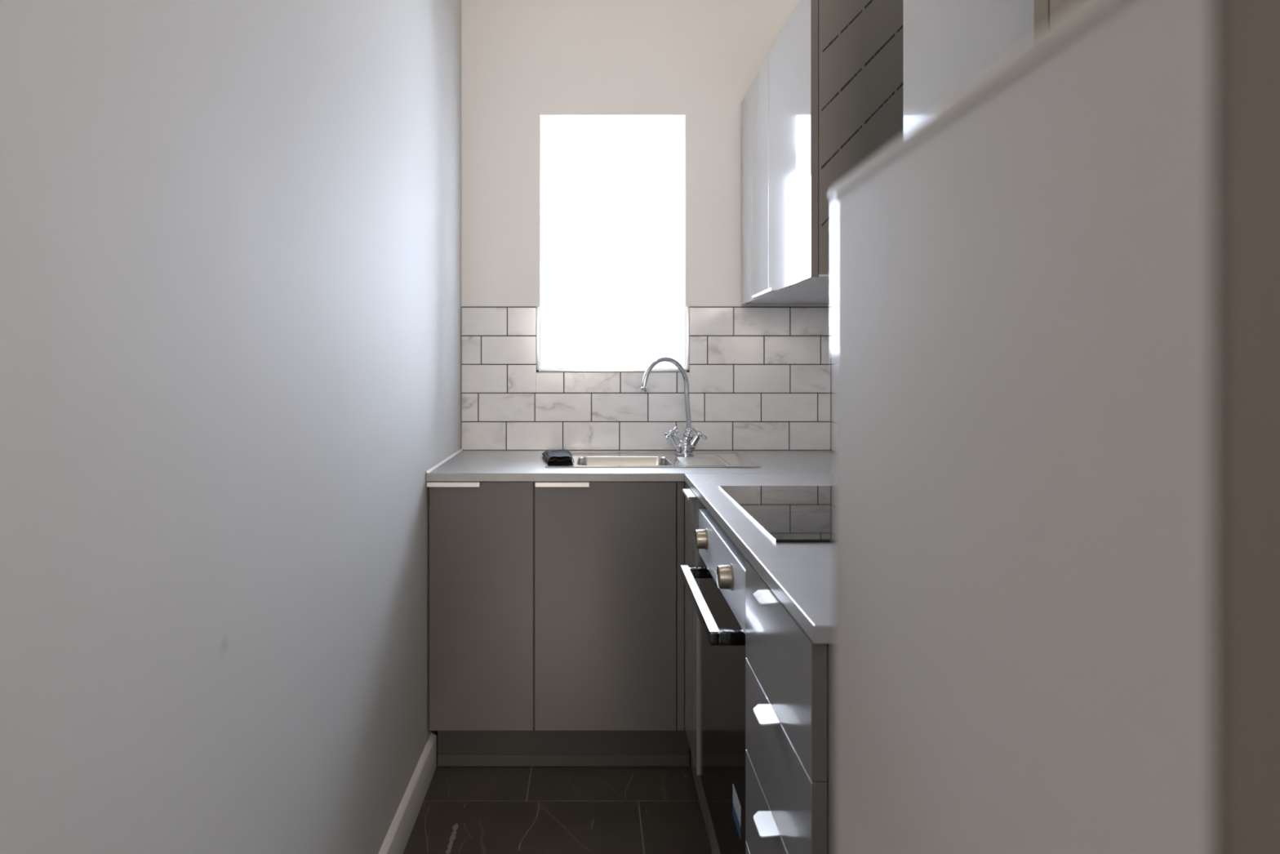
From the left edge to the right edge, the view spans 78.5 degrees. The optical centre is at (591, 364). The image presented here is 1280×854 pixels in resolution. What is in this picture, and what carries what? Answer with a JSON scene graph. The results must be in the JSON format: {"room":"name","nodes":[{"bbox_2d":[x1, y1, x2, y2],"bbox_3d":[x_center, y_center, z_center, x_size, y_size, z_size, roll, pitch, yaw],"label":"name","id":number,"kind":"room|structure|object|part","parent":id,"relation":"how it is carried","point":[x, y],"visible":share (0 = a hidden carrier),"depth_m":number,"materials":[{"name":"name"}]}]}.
{"room":"kitchen","nodes":[
{"label":"kitchen","id":0,"kind":"room"},
{"bbox_2d":[0,0,461,853],"bbox_3d":[-0.523,-0.335,1.420,0.120,3.020,4.040,0,0,0],"label":"wall","id":1,"kind":"structure","parent":0,"point":[230,230],"depth_m":0.96,"materials":[{"name":"paint"}]},
{"bbox_2d":[377,733,436,853],"bbox_3d":[-0.455,1.106,0.823,0.016,0.098,2.846,0,0,0],"label":"baseboard","id":2,"kind":"structure","parent":1,"relation":"attached to","point":[397,837],"depth_m":1.95,"materials":[{"name":"white"}]},
{"bbox_2d":[403,691,711,853],"bbox_3d":[-0.150,1.170,-0.715,4.100,0.030,6.970,0,0,0],"label":"floor","id":3,"kind":"structure","parent":0,"point":[464,810],"depth_m":2.02,"materials":[{"name":"tile"}]},
{"bbox_2d":[426,481,534,730],"bbox_3d":[-0.311,0.675,2.463,0.296,0.700,0.584,0,0,0],"label":"base cabinet","id":4,"kind":"object","parent":3,"relation":"on","point":[482,534],"visible":0.73,"depth_m":2.19,"materials":[{"name":"grey"}]},
{"bbox_3d":[-0.386,0.333,2.188,0.146,0.012,0.033,0,0,0],"label":"handle","id":5,"kind":"part","parent":4,"relation":"part of","materials":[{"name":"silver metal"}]},
{"bbox_2d":[426,448,834,481],"bbox_3d":[0.196,0.310,2.472,1.315,0.028,0.594,0,0,0],"label":"countertop","id":6,"kind":"structure","parent":4,"relation":"on","point":[463,465],"depth_m":2.27,"materials":[{"name":"grey stone"}]},
{"bbox_2d":[545,452,761,467],"bbox_3d":[0.180,0.372,2.479,0.639,0.149,0.378,0,0,0],"label":"sink","id":7,"kind":"object","parent":6,"relation":"in","point":[581,460],"visible":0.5,"depth_m":2.53,"materials":[{"name":"silver metal"}]},
{"bbox_2d":[541,448,573,462],"bbox_3d":[-0.108,0.285,2.479,0.099,0.024,0.270,0,0,-5],"label":"cloth","id":8,"kind":"object","parent":7,"relation":"on","point":[561,454],"visible":1,"depth_m":2.41,"materials":[{"name":"grey fabric"}]},
{"bbox_3d":[0.099,0.373,2.450,0.290,0.146,0.230,0,0,0],"label":"bowl","id":9,"kind":"part","parent":7,"relation":"part of","materials":[{"name":"silver metal"}]},
{"bbox_2d":[640,356,706,455],"bbox_3d":[0.271,0.137,2.601,0.229,0.328,0.072,0,0,-7],"label":"mixer tap","id":10,"kind":"object","parent":6,"relation":"on","point":[686,446],"visible":1,"depth_m":2.60,"materials":[{"name":"silver metal"}]},
{"bbox_3d":[0.247,0.104,2.589,0.176,0.263,0.019,0,0,-18],"label":"spout","id":11,"kind":"part","parent":10,"relation":"part of","materials":[{"name":"silver metal"}]},
{"bbox_3d":[0.264,0.226,2.599,0.046,0.039,0.055,0,0,0],"label":"cross handle","id":12,"kind":"part","parent":10,"relation":"part of","materials":[{"name":"silver metal"}]},
{"bbox_3d":[0.357,0.229,2.608,0.046,0.042,0.054,0,0,32],"label":"cross handle","id":13,"kind":"part","parent":10,"relation":"part of","materials":[{"name":"silver metal"}]},
{"bbox_2d":[437,719,689,766],"bbox_3d":[-0.082,1.090,2.256,0.726,0.128,0.018,0,0,0],"label":"board","id":14,"kind":"object","parent":3,"relation":"on","point":[533,748],"visible":0.73,"depth_m":2.25,"materials":[{"name":"grey"}]},
{"bbox_2d":[534,464,684,730],"bbox_3d":[0.049,0.675,2.463,0.421,0.700,0.584,0,0,0],"label":"base cabinet","id":15,"kind":"object","parent":3,"relation":"on","point":[605,552],"depth_m":2.19,"materials":[{"name":"grey"}]},
{"bbox_3d":[-0.083,0.333,2.188,0.150,0.012,0.033,0,0,0],"label":"handle","id":16,"kind":"part","parent":15,"relation":"part of","materials":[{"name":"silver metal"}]},
{"bbox_3d":[0.249,0.677,2.200,0.020,0.696,0.019,0,0,0],"label":"filler panel","id":17,"kind":"part","parent":15,"relation":"part of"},
{"bbox_2d":[682,482,706,774],"bbox_3d":[0.545,0.671,2.059,0.614,0.692,0.257,0,0,0],"label":"base cabinet","id":18,"kind":"object","parent":3,"relation":"on","point":[692,503],"visible":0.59,"depth_m":2.02,"materials":[{"name":"grey"}]},
{"bbox_3d":[0.256,0.331,1.998,0.035,0.008,0.124,0,0,0],"label":"handle","id":19,"kind":"part","parent":18,"relation":"part of","materials":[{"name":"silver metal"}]},
{"bbox_2d":[690,751,720,853],"bbox_3d":[0.292,1.087,1.583,0.017,0.134,1.315,0,0,0],"label":"board","id":20,"kind":"object","parent":3,"relation":"on","point":[713,843],"visible":0.24,"depth_m":1.95,"materials":[{"name":"grey"}]},
{"bbox_2d":[680,508,746,853],"bbox_3d":[0.502,0.669,1.629,0.584,0.688,0.586,0,0,0],"label":"oven","id":21,"kind":"object","parent":3,"relation":"on","point":[719,605],"visible":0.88,"depth_m":1.56,"materials":[{"name":"black"}]},
{"bbox_3d":[0.249,0.398,1.787,0.026,0.049,0.049,0,0,0],"label":"knob","id":22,"kind":"part","parent":21,"relation":"part of","materials":[{"name":"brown metal"}]},
{"bbox_3d":[0.238,0.487,1.619,0.056,0.024,0.462,0,0,0],"label":"handle","id":23,"kind":"part","parent":21,"relation":"part of","materials":[{"name":"black"}]},
{"bbox_3d":[0.275,0.408,1.628,0.026,0.110,0.584,0,0,0],"label":"control panel","id":24,"kind":"part","parent":21,"relation":"part of","materials":[{"name":"silver metal"}]},
{"bbox_3d":[0.277,0.740,1.629,0.022,0.546,0.586,0,0,0],"label":"door","id":25,"kind":"part","parent":21,"relation":"part of","materials":[{"name":"black glass"}]},
{"bbox_3d":[0.249,0.398,1.467,0.026,0.049,0.049,0,0,0],"label":"knob","id":26,"kind":"part","parent":21,"relation":"part of","materials":[{"name":"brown metal"}]},
{"bbox_2d":[745,559,834,853],"bbox_3d":[0.542,0.671,1.123,0.620,0.692,0.398,0,0,0],"label":"drawer unit","id":27,"kind":"object","parent":3,"relation":"on","point":[789,677],"visible":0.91,"depth_m":1.05,"materials":[{"name":"grey"}]},
{"bbox_3d":[0.269,0.910,1.123,0.019,0.209,0.398,0,0,0],"label":"drawer","id":28,"kind":"part","parent":27,"relation":"part of","materials":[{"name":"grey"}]},
{"bbox_2d":[684,473,834,644],"bbox_3d":[0.555,0.313,1.540,0.596,0.023,1.270,0,0,0],"label":"countertop","id":29,"kind":"structure","parent":27,"relation":"on","point":[801,575],"depth_m":1.25,"materials":[{"name":"grey stone"}]},
{"bbox_2d":[719,485,834,542],"bbox_3d":[0.572,0.299,1.623,0.522,0.006,0.594,0,0,0],"label":"induction hob","id":30,"kind":"object","parent":29,"relation":"in","point":[786,513],"visible":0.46,"depth_m":1.61,"materials":[{"name":"black glass"}]},
{"bbox_3d":[0.312,0.299,1.623,0.001,0.006,0.594,0,0,0],"label":"trim","id":31,"kind":"part","parent":30,"relation":"part of","materials":[{"name":"silver metal"}]},
{"bbox_3d":[0.269,0.726,1.123,0.019,0.154,0.398,0,0,0],"label":"drawer","id":32,"kind":"part","parent":27,"relation":"part of","materials":[{"name":"grey"}]},
{"bbox_3d":[0.251,0.650,1.106,0.038,0.005,0.056,0,0,0],"label":"handle","id":33,"kind":"part","parent":27,"relation":"part of","materials":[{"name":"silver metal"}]},
{"bbox_3d":[0.251,0.495,1.106,0.038,0.005,0.056,0,0,0],"label":"handle","id":34,"kind":"part","parent":27,"relation":"part of","materials":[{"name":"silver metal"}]},
{"bbox_3d":[0.251,0.329,1.106,0.038,0.005,0.056,0,0,0],"label":"handle","id":35,"kind":"part","parent":27,"relation":"part of","materials":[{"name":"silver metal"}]},
{"bbox_3d":[0.269,0.571,1.123,0.019,0.153,0.398,0,0,0],"label":"drawer","id":36,"kind":"part","parent":27,"relation":"part of","materials":[{"name":"grey laminate"}]},
{"bbox_3d":[0.269,0.411,1.123,0.019,0.164,0.398,0,0,0],"label":"drawer","id":37,"kind":"part","parent":27,"relation":"part of","materials":[{"name":"grey laminate"}]},
{"bbox_2d":[831,0,1279,853],"bbox_3d":[0.335,0.552,-0.092,0.531,1.206,0.656,0,0,0],"label":"fridge","id":38,"kind":"object","parent":3,"relation":"on","point":[1057,291],"visible":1,"depth_m":0.12,"materials":[{"name":"grey painted metal"},{"name":"rubber"}]},
{"bbox_2d":[461,0,832,691],"bbox_3d":[0.196,-0.330,3.105,1.317,3.030,0.670,0,0,0],"label":"wall","id":39,"kind":"structure","parent":0,"point":[522,60],"depth_m":2.77,"materials":[{"name":"paint"}]},
{"bbox_2d":[539,114,686,368],"bbox_3d":[0.073,-0.436,3.106,0.521,0.905,0.669,0,0,0],"label":"window","id":40,"kind":"structure","parent":39,"relation":"in","point":[655,145],"depth_m":3.21,"materials":[{"name":"white"}]},
{"bbox_3d":[0.073,-0.436,3.393,0.513,0.897,0.065,0,0,0],"label":"frame","id":41,"kind":"part","parent":40,"relation":"part of","materials":[{"name":"white"}]},
{"bbox_3d":[0.073,-0.436,3.394,0.453,0.837,0.045,0,0,0],"label":"sash","id":42,"kind":"part","parent":40,"relation":"part of","materials":[{"name":"white"}]},
{"bbox_3d":[0.073,0.014,3.106,0.513,0.004,0.669,0,0,0],"label":"sill","id":43,"kind":"part","parent":40,"relation":"part of","materials":[{"name":"white paint"}]},
{"bbox_2d":[461,306,834,450],"bbox_3d":[0.196,0.048,1.837,1.315,0.508,1.864,0,0,0],"label":"tile backsplash","id":44,"kind":"structure","parent":39,"relation":"attached to","point":[760,378],"depth_m":2.76,"materials":[{"name":"white tile"}]},
{"bbox_3d":[0.073,-0.089,2.764,0.541,0.229,0.010,0,0,0],"label":"edge trim","id":45,"kind":"part","parent":44,"relation":"part of","materials":[{"name":"silver metal"}]},
{"bbox_3d":[0.914,-0.335,1.420,0.120,3.020,4.040,0,0,0],"label":"wall","id":46,"kind":"structure","parent":0,"visible":0},
{"bbox_2d":[741,0,903,305],"bbox_3d":[0.679,-0.568,2.320,0.348,0.718,0.878,0,0,0],"label":"upper cabinet","id":47,"kind":"object","parent":46,"relation":"attached to","point":[827,98],"visible":0.52,"depth_m":1.92,"materials":[{"name":"grey"}]},
{"bbox_3d":[0.536,-0.569,2.547,0.018,0.716,0.421,0,0,0],"label":"door","id":48,"kind":"part","parent":47,"relation":"part of","materials":[{"name":"grey laminate"}]},
{"bbox_3d":[0.522,-0.214,2.405,0.034,0.009,0.131,0,0,0],"label":"handle","id":49,"kind":"part","parent":47,"relation":"part of","materials":[{"name":"grey"}]},
{"bbox_3d":[0.522,-0.214,2.266,0.034,0.009,0.131,0,0,0],"label":"handle","id":50,"kind":"part","parent":47,"relation":"part of","materials":[{"name":"grey"}]},
{"bbox_3d":[0.694,-0.215,2.321,0.296,0.004,0.877,0,0,0],"label":"panel","id":51,"kind":"part","parent":47,"relation":"part of","materials":[{"name":"grey laminate"}]},
{"bbox_3d":[0.536,-0.569,2.108,0.018,0.716,0.453,0,0,0],"label":"door","id":52,"kind":"part","parent":47,"relation":"part of","materials":[{"name":"grey"}]},
{"bbox_2d":[903,0,1086,134],"bbox_3d":[0.690,-0.569,1.128,0.326,0.716,0.391,0,0,0],"label":"upper cabinet","id":53,"kind":"object","parent":46,"relation":"attached to","point":[949,46],"visible":0.07,"depth_m":1.12,"materials":[{"name":"grey laminate"}]}
]}

